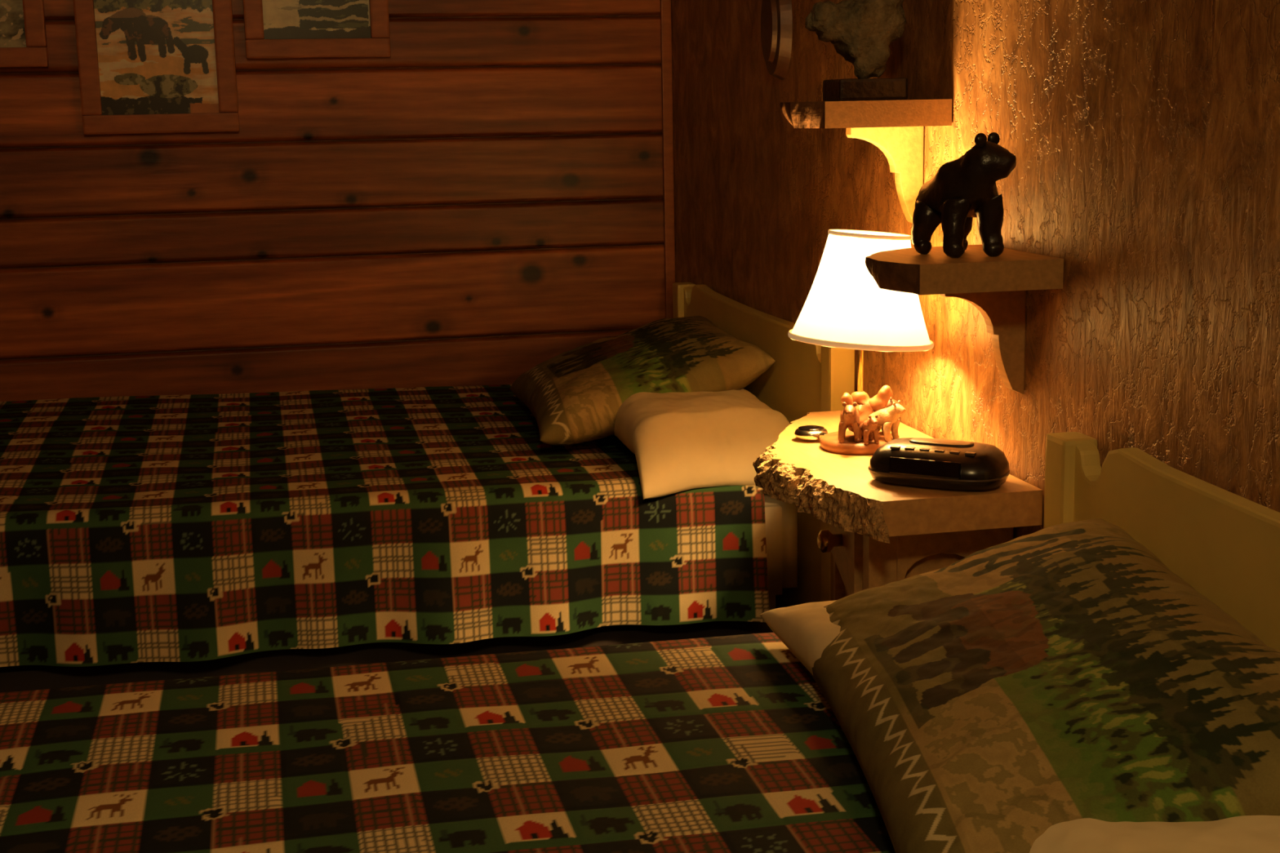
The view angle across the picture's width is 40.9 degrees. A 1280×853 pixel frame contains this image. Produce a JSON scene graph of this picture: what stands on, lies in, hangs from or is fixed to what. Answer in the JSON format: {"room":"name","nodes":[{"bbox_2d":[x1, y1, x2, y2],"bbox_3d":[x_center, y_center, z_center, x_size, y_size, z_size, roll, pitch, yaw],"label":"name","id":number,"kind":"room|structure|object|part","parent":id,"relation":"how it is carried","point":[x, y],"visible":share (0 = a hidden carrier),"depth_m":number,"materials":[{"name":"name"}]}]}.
{"room":"cabin bedroom","nodes":[
{"label":"cabin bedroom","id":0,"kind":"room"},
{"bbox_2d":[0,0,665,401],"bbox_3d":[-1.546,-0.581,3.152,3.300,2.400,0.011,-3,11,-12],"label":"wall","id":1,"kind":"structure","parent":0,"point":[479,201],"depth_m":3.40,"materials":[{"name":"brown wood"}]},
{"bbox_2d":[0,0,48,67],"bbox_3d":[-1.256,-0.803,3.160,0.295,0.278,0.021,-3,11,-12],"label":"framed photo","id":2,"kind":"object","parent":1,"relation":"attached to","point":[23,34],"visible":1,"depth_m":3.19,"materials":[{"name":"brown wood"}]},
{"bbox_2d":[0,0,26,47],"bbox_3d":[-1.257,-0.803,3.161,0.229,0.212,0.001,-3,11,-12],"label":"print","id":3,"kind":"object","parent":2,"relation":"attached to","point":[12,32],"depth_m":3.19},
{"bbox_3d":[-1.254,-0.684,3.182,0.295,0.036,0.021,-3,11,-12],"label":"rail","id":4,"kind":"part","parent":2,"relation":"part of","materials":[{"name":"brown wood"}]},
{"bbox_2d":[73,0,239,134],"bbox_3d":[-0.917,-0.707,3.255,0.288,0.295,0.021,-3,11,-12],"label":"framed photo","id":5,"kind":"object","parent":1,"relation":"attached to","point":[145,66],"visible":1,"depth_m":3.26,"materials":[{"name":"paper"}]},
{"bbox_2d":[93,0,219,115],"bbox_3d":[-0.917,-0.707,3.256,0.222,0.229,0.001,-3,11,-12],"label":"print","id":6,"kind":"object","parent":5,"relation":"attached to","point":[155,56],"depth_m":3.26},
{"bbox_3d":[-0.914,-0.580,3.278,0.288,0.036,0.021,-3,11,-12],"label":"rail","id":7,"kind":"part","parent":5,"relation":"part of","materials":[{"name":"brown wood"}]},
{"bbox_2d":[242,0,391,58],"bbox_3d":[-0.624,-0.851,3.295,0.275,0.278,0.021,-3,11,-12],"label":"framed photo","id":8,"kind":"object","parent":1,"relation":"attached to","point":[274,28],"visible":1,"depth_m":3.31,"materials":[{"name":"brown wood"}]},
{"bbox_2d":[262,0,371,39],"bbox_3d":[-0.625,-0.851,3.296,0.209,0.212,0.001,-3,11,-12],"label":"print","id":9,"kind":"object","parent":8,"relation":"attached to","point":[282,19],"depth_m":3.31},
{"bbox_3d":[-0.622,-0.732,3.317,0.275,0.036,0.021,-3,11,-12],"label":"rail","id":10,"kind":"part","parent":8,"relation":"part of","materials":[{"name":"brown wood"}]},
{"bbox_2d":[660,0,675,318],"bbox_3d":[0.055,-0.675,3.486,0.021,2.400,0.011,-3,11,-12],"label":"trim","id":11,"kind":"structure","parent":1,"relation":"attached to","point":[665,5],"depth_m":3.50,"materials":[{"name":"brown wood"}]},
{"bbox_2d":[671,0,1279,538],"bbox_3d":[0.654,-0.244,1.125,0.100,2.400,5.160,-3,11,-12],"label":"wall","id":12,"kind":"structure","parent":0,"point":[1143,136],"depth_m":1.83,"materials":[{"name":"brown wood"}]},
{"bbox_2d":[760,0,792,79],"bbox_3d":[0.215,-0.641,2.744,0.026,0.170,0.110,-3,11,-12],"label":"wall plaque","id":13,"kind":"object","parent":12,"relation":"attached to","point":[776,15],"visible":1,"depth_m":2.72,"materials":[{"name":"brown wood"}]},
{"bbox_2d":[779,98,951,223],"bbox_3d":[0.269,-0.334,2.193,0.187,0.162,0.210,-3,11,-12],"label":"wall shelf","id":14,"kind":"object","parent":12,"relation":"attached to","point":[896,127],"visible":1,"depth_m":2.10,"materials":[{"name":"brown wood"}]},
{"bbox_2d":[804,0,907,101],"bbox_3d":[0.272,-0.482,2.157,0.130,0.143,0.072,-3,11,-12],"label":"sculpture","id":15,"kind":"object","parent":14,"relation":"on","point":[863,32],"visible":1,"depth_m":2.13,"materials":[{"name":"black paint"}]},
{"bbox_2d":[865,244,1063,395],"bbox_3d":[0.340,-0.113,1.927,0.187,0.162,0.210,-3,11,-12],"label":"wall shelf","id":16,"kind":"object","parent":12,"relation":"attached to","point":[997,286],"visible":1,"depth_m":1.84,"materials":[{"name":"brown wood"}]},
{"bbox_2d":[911,132,1016,257],"bbox_3d":[0.356,-0.254,1.877,0.081,0.135,0.128,-5,11,-22],"label":"bear figurine","id":17,"kind":"object","parent":16,"relation":"on","point":[963,188],"visible":1,"depth_m":1.85,"materials":[{"name":"black paint"}]},
{"bbox_3d":[-0.970,1.083,0.947,3.500,0.080,5.260,-3,11,-12],"label":"floor","id":18,"kind":"structure","parent":0,"visible":0},
{"bbox_2d":[0,281,854,693],"bbox_3d":[-0.760,0.251,2.865,1.976,0.840,1.065,-3,11,-12],"label":"bed","id":19,"kind":"object","parent":18,"relation":"on","point":[804,378],"visible":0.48,"depth_m":2.62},
{"bbox_2d":[0,384,769,666],"bbox_3d":[-0.838,0.147,2.879,1.915,0.267,1.061,-3,11,-12],"label":"quilt","id":20,"kind":"object","parent":19,"relation":"on","point":[192,527],"visible":0.9,"depth_m":2.54,"materials":[{"name":"fabric"}]},
{"bbox_2d":[509,315,776,445],"bbox_3d":[-0.013,-0.088,2.986,0.384,0.170,0.520,-3,11,-9],"label":"print pillow","id":21,"kind":"object","parent":20,"relation":"on","point":[575,396],"visible":0.81,"depth_m":2.79,"materials":[{"name":"fabric"}]},
{"bbox_2d":[613,388,790,499],"bbox_3d":[0.035,-0.036,2.965,0.260,0.124,0.870,-3,11,-12],"label":"pillow","id":22,"kind":"object","parent":20,"relation":"on","point":[679,442],"visible":0.49,"depth_m":2.59,"materials":[{"name":"white fabric"}]},
{"bbox_3d":[0.095,0.125,3.469,0.038,0.832,0.047,-3,11,-12],"label":"headboard post","id":23,"kind":"part","parent":19,"relation":"part of","materials":[{"name":"beige wood"}]},
{"bbox_3d":[0.200,0.202,3.025,0.022,0.840,0.970,-3,11,-12],"label":"headboard panel","id":24,"kind":"part","parent":19,"relation":"part of","materials":[{"name":"beige wood"}]},
{"bbox_3d":[-0.795,0.161,2.893,1.930,0.208,0.964,-3,11,-12],"label":"mattress","id":25,"kind":"part","parent":19,"relation":"part of","materials":[{"name":"white fabric"}]},
{"bbox_3d":[0.297,0.288,2.581,0.038,0.832,0.047,-3,11,-12],"label":"headboard post","id":26,"kind":"part","parent":19,"relation":"part of","materials":[{"name":"beige wood"}]},
{"bbox_2d":[752,410,1043,600],"bbox_3d":[0.274,0.400,2.206,0.254,0.750,0.589,-3,11,-12],"label":"nightstand","id":27,"kind":"object","parent":18,"relation":"on","point":[881,533],"visible":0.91,"depth_m":1.96,"materials":[{"name":"brown wood"}]},
{"bbox_2d":[794,425,828,440],"bbox_3d":[0.222,0.009,2.209,0.044,0.016,0.053,-3,11,-12],"label":"watch","id":28,"kind":"object","parent":27,"relation":"on","point":[806,433],"visible":0.93,"depth_m":2.20,"materials":[{"name":"silver metal"}]},
{"bbox_3d":[0.235,0.012,2.191,0.008,0.007,0.011,-8,13,-32],"label":"crown","id":29,"kind":"part","parent":28,"relation":"part of","materials":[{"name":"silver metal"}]},
{"bbox_3d":[0.238,0.143,2.143,0.030,0.028,0.028,-3,11,-12],"label":"drawer knob","id":30,"kind":"part","parent":27,"relation":"part of","materials":[{"name":"brown wood"}]},
{"bbox_3d":[0.286,0.388,2.376,0.046,0.710,0.040,-3,11,-12],"label":"leg","id":31,"kind":"part","parent":27,"relation":"part of","materials":[{"name":"brown wood"}]},
{"bbox_3d":[0.264,0.138,2.153,0.021,0.105,0.282,-1,11,1],"label":"drawer","id":32,"kind":"part","parent":27,"relation":"part of","materials":[{"name":"brown wood"}]},
{"bbox_2d":[787,229,933,455],"bbox_3d":[0.275,-0.108,2.136,0.180,0.274,0.181,-3,11,-12],"label":"table lamp","id":33,"kind":"object","parent":27,"relation":"on","point":[844,307],"visible":0.99,"depth_m":2.08,"materials":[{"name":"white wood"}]},
{"bbox_3d":[0.275,-0.101,2.138,0.007,0.160,0.007,-3,11,-12],"label":"stem","id":34,"kind":"part","parent":33,"relation":"part of","materials":[{"name":"gold metal"}]},
{"bbox_3d":[0.275,-0.109,2.136,0.181,0.007,0.181,2,10,-13],"label":"trim","id":35,"kind":"part","parent":33,"relation":"part of","materials":[{"name":"white fabric"}]},
{"bbox_3d":[0.279,-0.171,2.126,0.178,0.134,0.178,2,10,-13],"label":"lamp shade","id":36,"kind":"part","parent":33,"relation":"part of","materials":[{"name":"fabric"}]},
{"bbox_3d":[0.283,-0.237,2.115,0.103,0.005,0.103,2,10,-13],"label":"trim","id":37,"kind":"part","parent":33,"relation":"part of","materials":[{"name":"white fabric"}]},
{"bbox_3d":[0.279,0.453,2.032,0.035,0.710,0.040,-3,11,-12],"label":"leg","id":38,"kind":"part","parent":27,"relation":"part of","materials":[{"name":"brown wood"}]},
{"bbox_2d":[867,437,1009,490],"bbox_3d":[0.340,0.041,1.955,0.158,0.045,0.098,5,12,29],"label":"clock radio","id":39,"kind":"object","parent":27,"relation":"on","point":[920,462],"visible":1,"depth_m":1.92,"materials":[{"name":"black plastic"}]},
{"bbox_2d":[909,437,973,447],"bbox_3d":[0.345,0.018,1.959,0.074,0.003,0.030,5,12,29],"label":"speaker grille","id":40,"kind":"object","parent":39,"relation":"attached to","point":[913,442],"depth_m":1.95,"materials":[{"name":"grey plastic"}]},
{"bbox_3d":[0.416,0.445,2.061,0.039,0.710,0.040,-3,11,-12],"label":"leg","id":41,"kind":"part","parent":27,"relation":"part of","materials":[{"name":"brown wood"}]},
{"bbox_2d":[1043,431,1279,650],"bbox_3d":[-0.392,0.548,1.245,1.976,0.840,1.040,-3,11,-12],"label":"headboard","id":42,"kind":"object","parent":18,"relation":"on","point":[1225,544],"visible":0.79,"depth_m":1.57,"materials":[{"name":"beige wood"}]},
{"bbox_2d":[0,632,895,852],"bbox_3d":[-0.446,0.489,1.253,1.919,0.304,1.114,-3,11,-12],"label":"quilt","id":43,"kind":"object","parent":42,"relation":"on","point":[722,744],"visible":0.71,"depth_m":1.49,"materials":[{"name":"fabric"}]},
{"bbox_2d":[760,600,840,675],"bbox_3d":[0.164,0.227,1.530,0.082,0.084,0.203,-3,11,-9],"label":"pillow","id":44,"kind":"object","parent":43,"relation":"on","point":[806,634],"depth_m":1.67,"materials":[{"name":"white fabric"}]},
{"bbox_2d":[809,518,1279,852],"bbox_3d":[0.336,0.206,1.435,0.338,0.145,0.665,-2,11,-3],"label":"print pillow","id":45,"kind":"object","parent":44,"relation":"on","point":[998,696],"visible":0.93,"depth_m":1.29,"materials":[{"name":"fabric"}]},
{"bbox_2d":[1029,815,1279,852],"bbox_3d":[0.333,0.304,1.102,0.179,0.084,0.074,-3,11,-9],"label":"pillow","id":46,"kind":"object","parent":43,"relation":"on","point":[1246,833],"depth_m":1.11,"materials":[{"name":"white fabric"}]},
{"bbox_3d":[0.459,0.418,1.868,0.038,0.832,0.047,-3,11,-12],"label":"headboard post","id":47,"kind":"part","parent":42,"relation":"part of","materials":[{"name":"beige wood"}]}
]}

